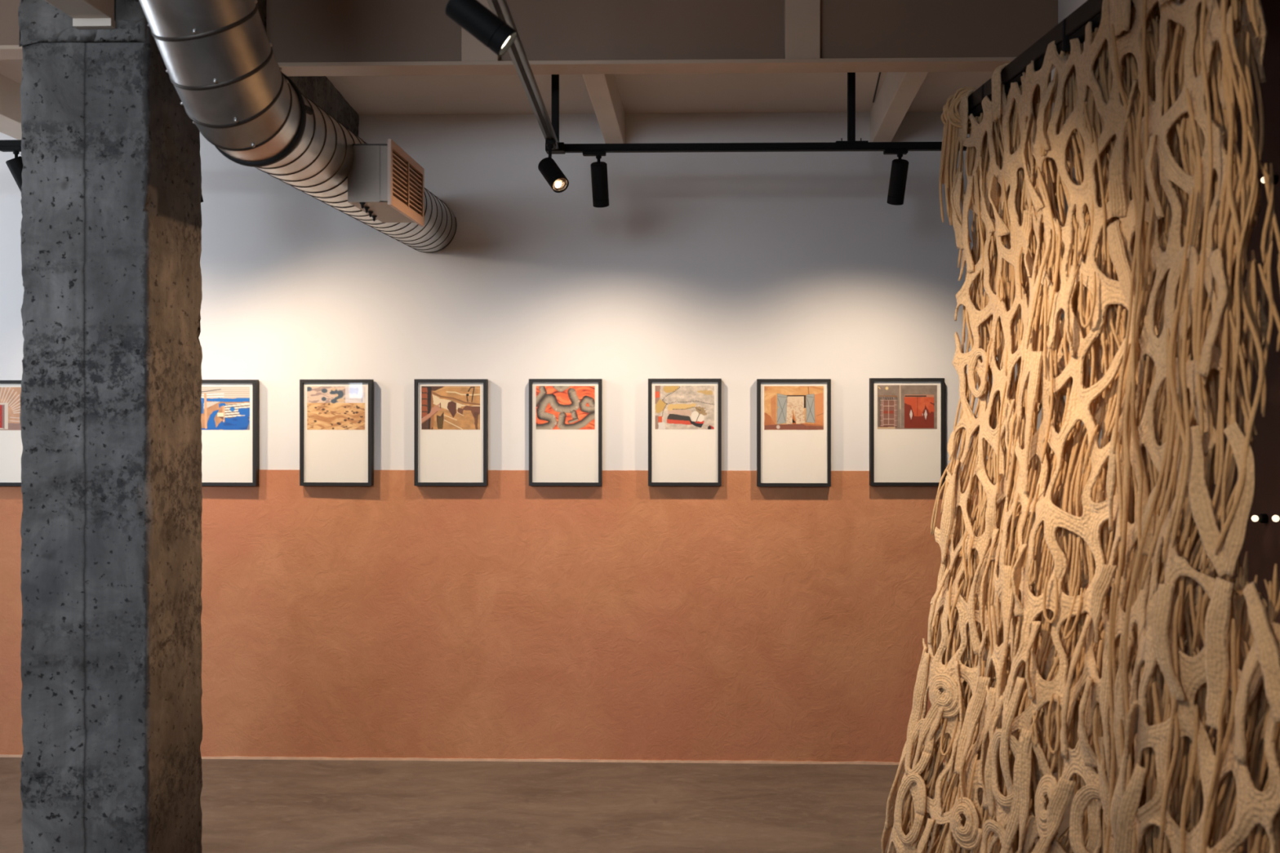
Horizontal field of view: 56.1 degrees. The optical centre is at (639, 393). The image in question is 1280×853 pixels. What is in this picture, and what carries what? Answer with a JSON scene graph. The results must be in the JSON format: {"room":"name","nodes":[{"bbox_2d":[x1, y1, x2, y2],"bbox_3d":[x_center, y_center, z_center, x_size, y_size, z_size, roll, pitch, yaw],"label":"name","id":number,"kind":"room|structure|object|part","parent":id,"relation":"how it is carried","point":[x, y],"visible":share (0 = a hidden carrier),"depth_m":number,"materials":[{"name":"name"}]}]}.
{"room":"museum","nodes":[
{"label":"museum","id":0,"kind":"room"},
{"bbox_2d":[0,59,993,115],"bbox_3d":[-1.179,-1.468,1.747,5.950,0.635,6.430,0,0,2],"label":"ceiling","id":1,"kind":"structure","parent":0,"point":[741,92],"depth_m":4.67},
{"bbox_2d":[0,139,21,146],"bbox_3d":[-2.776,-1.038,4.226,2.426,0.349,0.034,0,0,2],"label":"track","id":2,"kind":"object","parent":1,"relation":"hanging from","point":[2,142],"visible":0.02,"depth_m":4.19,"materials":[{"name":"black metal"}]},
{"bbox_2d":[0,146,23,191],"bbox_3d":[-2.181,-0.770,4.227,0.137,0.187,0.070,0,0,-36],"label":"track spotlight","id":3,"kind":"object","parent":2,"relation":"hanging from","point":[15,165],"visible":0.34,"depth_m":4.20,"materials":[{"name":"black metal"}]},
{"bbox_3d":[-2.189,-0.818,4.213,0.020,0.068,0.026,0,0,2],"label":"stem","id":4,"kind":"part","parent":3,"relation":"part of","materials":[{"name":"black metal"}]},
{"bbox_2d":[0,73,22,139],"bbox_3d":[-2.462,-1.128,4.467,0.160,0.215,1.067,0,0,4],"label":"joist","id":5,"kind":"object","parent":1,"relation":"attached to","point":[10,91],"visible":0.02,"depth_m":4.56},
{"bbox_2d":[0,0,22,59],"bbox_3d":[-2.807,-1.278,3.886,2.580,0.373,0.120,0,0,2],"label":"steel beam","id":6,"kind":"structure","parent":1,"relation":"attached to","point":[10,49],"depth_m":3.86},
{"bbox_2d":[44,0,115,29],"bbox_3d":[-1.456,-1.208,1.685,0.101,0.515,2.892,0,0,2],"label":"joist","id":7,"kind":"object","parent":1,"relation":"attached to","point":[85,14],"visible":1,"depth_m":3.08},
{"bbox_2d":[257,0,359,136],"bbox_3d":[-1.345,-1.328,4.246,0.332,0.720,1.443,0,0,2],"label":"concrete beam","id":8,"kind":"structure","parent":1,"relation":"attached to","point":[320,90],"depth_m":4.50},
{"bbox_2d":[582,74,625,143],"bbox_3d":[-0.139,-1.122,4.405,0.076,0.227,1.065,0,0,4],"label":"joist","id":9,"kind":"object","parent":1,"relation":"attached to","point":[602,89],"visible":0.34,"depth_m":4.50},
{"bbox_2d":[266,0,1057,75],"bbox_3d":[0.060,-1.248,3.810,2.507,0.435,0.120,0,0,2],"label":"steel beam","id":10,"kind":"structure","parent":1,"relation":"attached to","point":[308,37],"depth_m":3.80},
{"bbox_2d":[487,0,967,154],"bbox_3d":[0.478,-1.150,2.228,1.709,0.631,3.880,0,0,2],"label":"track","id":11,"kind":"object","parent":1,"relation":"hanging from","point":[550,131],"visible":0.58,"depth_m":4.12,"materials":[{"name":"black metal"}]},
{"bbox_2d":[444,0,517,56],"bbox_3d":[-0.305,-0.744,2.332,0.138,0.188,0.104,0,0,2],"label":"track spotlight","id":12,"kind":"object","parent":11,"relation":"hanging from","point":[472,15],"visible":1,"depth_m":2.29,"materials":[{"name":"black metal"}]},
{"bbox_3d":[-0.314,-0.850,2.234,0.034,0.022,3.851,0,0,1],"label":"long rail","id":13,"kind":"part","parent":11,"relation":"part of","materials":[{"name":"metal"}]},
{"bbox_2d":[537,139,568,192],"bbox_3d":[-0.291,-0.747,3.964,0.078,0.182,0.162,0,0,-23],"label":"track spotlight","id":14,"kind":"object","parent":11,"relation":"hanging from","point":[548,167],"visible":1,"depth_m":3.93,"materials":[{"name":"black metal"}]},
{"bbox_3d":[-0.298,-0.777,3.982,0.020,0.099,0.034,0,0,2],"label":"stem","id":15,"kind":"part","parent":14,"relation":"part of","materials":[{"name":"black metal"}]},
{"bbox_2d":[582,150,608,207],"bbox_3d":[-0.153,-0.743,4.188,0.088,0.189,0.112,0,0,2],"label":"track spotlight","id":16,"kind":"object","parent":11,"relation":"hanging from","point":[599,179],"visible":1,"depth_m":4.16,"materials":[{"name":"black metal"}]},
{"bbox_3d":[-0.143,-0.791,4.160,0.020,0.069,0.028,0,0,2],"label":"stem","id":17,"kind":"part","parent":16,"relation":"part of","materials":[{"name":"black metal"}]},
{"bbox_3d":[0.534,-0.848,4.137,1.699,0.026,0.034,0,0,2],"label":"cross rail","id":18,"kind":"part","parent":11,"relation":"part of","materials":[{"name":"black metal"}]},
{"bbox_3d":[0.728,-0.869,4.132,0.110,0.018,0.040,0,0,2],"label":"clamp plate","id":19,"kind":"part","parent":11,"relation":"part of","materials":[{"name":"black metal"}]},
{"bbox_2d":[883,148,908,204],"bbox_3d":[0.883,-0.745,4.160,0.086,0.185,0.113,0,0,2],"label":"track spotlight","id":20,"kind":"object","parent":11,"relation":"hanging from","point":[899,171],"visible":1,"depth_m":4.13,"materials":[{"name":"black metal"}]},
{"bbox_3d":[0.894,-0.793,4.132,0.020,0.066,0.028,0,0,2],"label":"stem","id":21,"kind":"part","parent":20,"relation":"part of","materials":[{"name":"black metal"}]},
{"bbox_2d":[870,71,928,142],"bbox_3d":[0.950,-1.122,4.376,0.076,0.227,1.062,0,0,3],"label":"joist","id":22,"kind":"object","parent":1,"relation":"attached to","point":[898,91],"visible":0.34,"depth_m":4.45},
{"bbox_2d":[968,0,1133,119],"bbox_3d":[0.999,-1.124,2.406,0.040,0.682,2.220,0,0,-2],"label":"hanging rail","id":23,"kind":"object","parent":1,"relation":"hanging from","point":[1073,25],"visible":0.59,"depth_m":2.86,"materials":[{"name":"black metal"}]},
{"bbox_2d":[880,0,1279,852],"bbox_3d":[0.909,0.304,2.624,0.409,2.386,1.940,0,0,-5],"label":"hanging textile sculpture","id":24,"kind":"object","parent":23,"relation":"hanging from","point":[1152,238],"visible":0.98,"depth_m":2.47,"materials":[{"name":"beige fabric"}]},
{"bbox_2d":[968,0,1179,136],"bbox_3d":[1.425,-1.232,3.878,0.220,0.465,2.030,0,0,2],"label":"crossbeam","id":25,"kind":"object","parent":1,"relation":"attached to","point":[1065,7],"visible":0.02,"depth_m":3.70,"materials":[{"name":"white paint"}]},
{"bbox_2d":[0,111,1102,762],"bbox_3d":[-1.091,-0.085,5.059,5.950,3.200,0.204,0,0,2],"label":"wall","id":26,"kind":"structure","parent":0,"point":[624,617],"depth_m":4.94,"materials":[{"name":"paint"}]},
{"bbox_2d":[0,380,22,485],"bbox_3d":[-2.679,0.165,4.979,0.298,0.437,0.036,0,0,2],"label":"framed print","id":27,"kind":"object","parent":26,"relation":"attached to","point":[11,442],"visible":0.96,"depth_m":4.97,"materials":[{"name":"white paper"}]},
{"bbox_2d":[200,379,258,485],"bbox_3d":[-1.727,0.163,4.954,0.298,0.437,0.036,0,0,2],"label":"framed print","id":28,"kind":"object","parent":26,"relation":"attached to","point":[229,418],"visible":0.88,"depth_m":4.94,"materials":[{"name":"white paper"}]},
{"bbox_2d":[138,0,456,253],"bbox_3d":[-0.890,-0.967,3.595,0.399,0.877,2.726,0,0,5],"label":"ventilation duct","id":29,"kind":"object","parent":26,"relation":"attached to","point":[218,56],"visible":1,"depth_m":2.86,"materials":[{"name":"metal"}]},
{"bbox_3d":[-0.704,-0.628,3.628,0.011,0.186,0.454,0,0,2],"label":"grille frame","id":30,"kind":"part","parent":29,"relation":"part of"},
{"bbox_2d":[299,379,373,485],"bbox_3d":[-1.249,0.162,4.941,0.298,0.437,0.036,0,0,3],"label":"framed print","id":31,"kind":"object","parent":26,"relation":"attached to","point":[336,416],"visible":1,"depth_m":4.93,"materials":[{"name":"white paper"}]},
{"bbox_2d":[413,378,488,485],"bbox_3d":[-0.775,0.161,4.928,0.298,0.437,0.036,0,0,2],"label":"framed print","id":32,"kind":"object","parent":26,"relation":"attached to","point":[451,416],"visible":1,"depth_m":4.92,"materials":[{"name":"white paper"}]},
{"bbox_2d":[0,754,945,764],"bbox_3d":[-1.093,1.509,4.952,5.950,0.012,0.010,0,0,2],"label":"baseboard","id":33,"kind":"structure","parent":26,"relation":"attached to","point":[556,760],"depth_m":4.93,"materials":[{"name":"paint"}]},
{"bbox_2d":[528,378,602,485],"bbox_3d":[-0.305,0.160,4.916,0.298,0.437,0.036,0,0,2],"label":"framed print","id":34,"kind":"object","parent":26,"relation":"attached to","point":[566,415],"visible":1,"depth_m":4.91,"materials":[{"name":"white paper"}]},
{"bbox_2d":[648,378,721,485],"bbox_3d":[0.182,0.159,4.903,0.298,0.437,0.036,0,0,2],"label":"framed print","id":35,"kind":"object","parent":26,"relation":"attached to","point":[685,415],"visible":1,"depth_m":4.89,"materials":[{"name":"white paper"}]},
{"bbox_2d":[756,378,831,486],"bbox_3d":[0.626,0.161,4.891,0.298,0.437,0.036,0,0,2],"label":"framed print","id":36,"kind":"object","parent":26,"relation":"attached to","point":[793,415],"visible":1,"depth_m":4.88,"materials":[{"name":"white paper"}]},
{"bbox_2d":[872,71,880,102],"bbox_3d":[0.887,-1.187,4.428,0.006,0.059,0.704,0,0,7],"label":"trim","id":37,"kind":"structure","parent":26,"relation":"attached to","point":[879,74],"depth_m":4.59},
{"bbox_2d":[869,377,944,485],"bbox_3d":[1.085,0.157,4.879,0.298,0.437,0.036,0,0,2],"label":"framed print","id":38,"kind":"object","parent":26,"relation":"attached to","point":[907,415],"visible":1,"depth_m":4.87,"materials":[{"name":"white paper"}]},
{"bbox_2d":[0,757,1103,852],"bbox_3d":[-1.179,1.565,1.747,6.350,0.100,6.830,0,0,2],"label":"floor","id":39,"kind":"structure","parent":0,"point":[247,806],"depth_m":4.39,"materials":[{"name":"concrete"}]},
{"bbox_2d":[17,0,202,852],"bbox_3d":[-1.455,0.025,3.330,0.351,2.980,0.397,0,0,2],"label":"concrete column","id":40,"kind":"structure","parent":39,"relation":"on","point":[111,570],"depth_m":3.14,"materials":[{"name":"grey concrete"}]},
{"bbox_2d":[1106,0,1279,852],"bbox_3d":[1.895,-0.085,1.665,0.200,3.200,6.430,0,0,2],"label":"wall","id":41,"kind":"structure","parent":0,"point":[1262,540],"depth_m":3.53,"materials":[{"name":"paint"}]},
{"bbox_2d":[1251,513,1268,523],"bbox_3d":[1.824,0.369,3.537,0.042,0.028,0.028,0,0,2],"label":"bulb","id":42,"kind":"object","parent":41,"relation":"attached to","point":[1263,517],"visible":1,"depth_m":3.53,"materials":[{"name":"white glass"}]},
{"bbox_3d":[1.813,0.369,3.537,0.020,0.020,0.020,0,0,2],"label":"bulb","id":43,"kind":"part","parent":42,"relation":"part of","materials":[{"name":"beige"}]},
{"bbox_2d":[1257,513,1268,523],"bbox_3d":[1.834,0.369,3.537,0.022,0.028,0.028,0,0,2],"label":"socket","id":44,"kind":"object","parent":42,"relation":"attached to","point":[1263,517],"depth_m":3.53,"materials":[{"name":"black metal"}]},
{"bbox_2d":[1260,174,1278,184],"bbox_3d":[1.822,-0.619,3.481,0.042,0.028,0.028,0,0,2],"label":"bulb","id":45,"kind":"object","parent":41,"relation":"attached to","point":[1275,176],"visible":0.38,"depth_m":3.47,"materials":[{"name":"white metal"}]},
{"bbox_2d":[1273,174,1278,184],"bbox_3d":[1.832,-0.619,3.481,0.022,0.028,0.028,0,0,2],"label":"socket","id":46,"kind":"object","parent":45,"relation":"attached to","point":[1275,177],"depth_m":3.47,"materials":[{"name":"black metal"}]},
{"bbox_2d":[1271,515,1279,521],"bbox_3d":[1.821,0.357,3.416,0.042,0.028,0.028,0,0,2],"label":"bulb","id":47,"kind":"object","parent":41,"relation":"attached to","point":[1275,517],"visible":1,"depth_m":3.41,"materials":[{"name":"white glass"}]}
]}

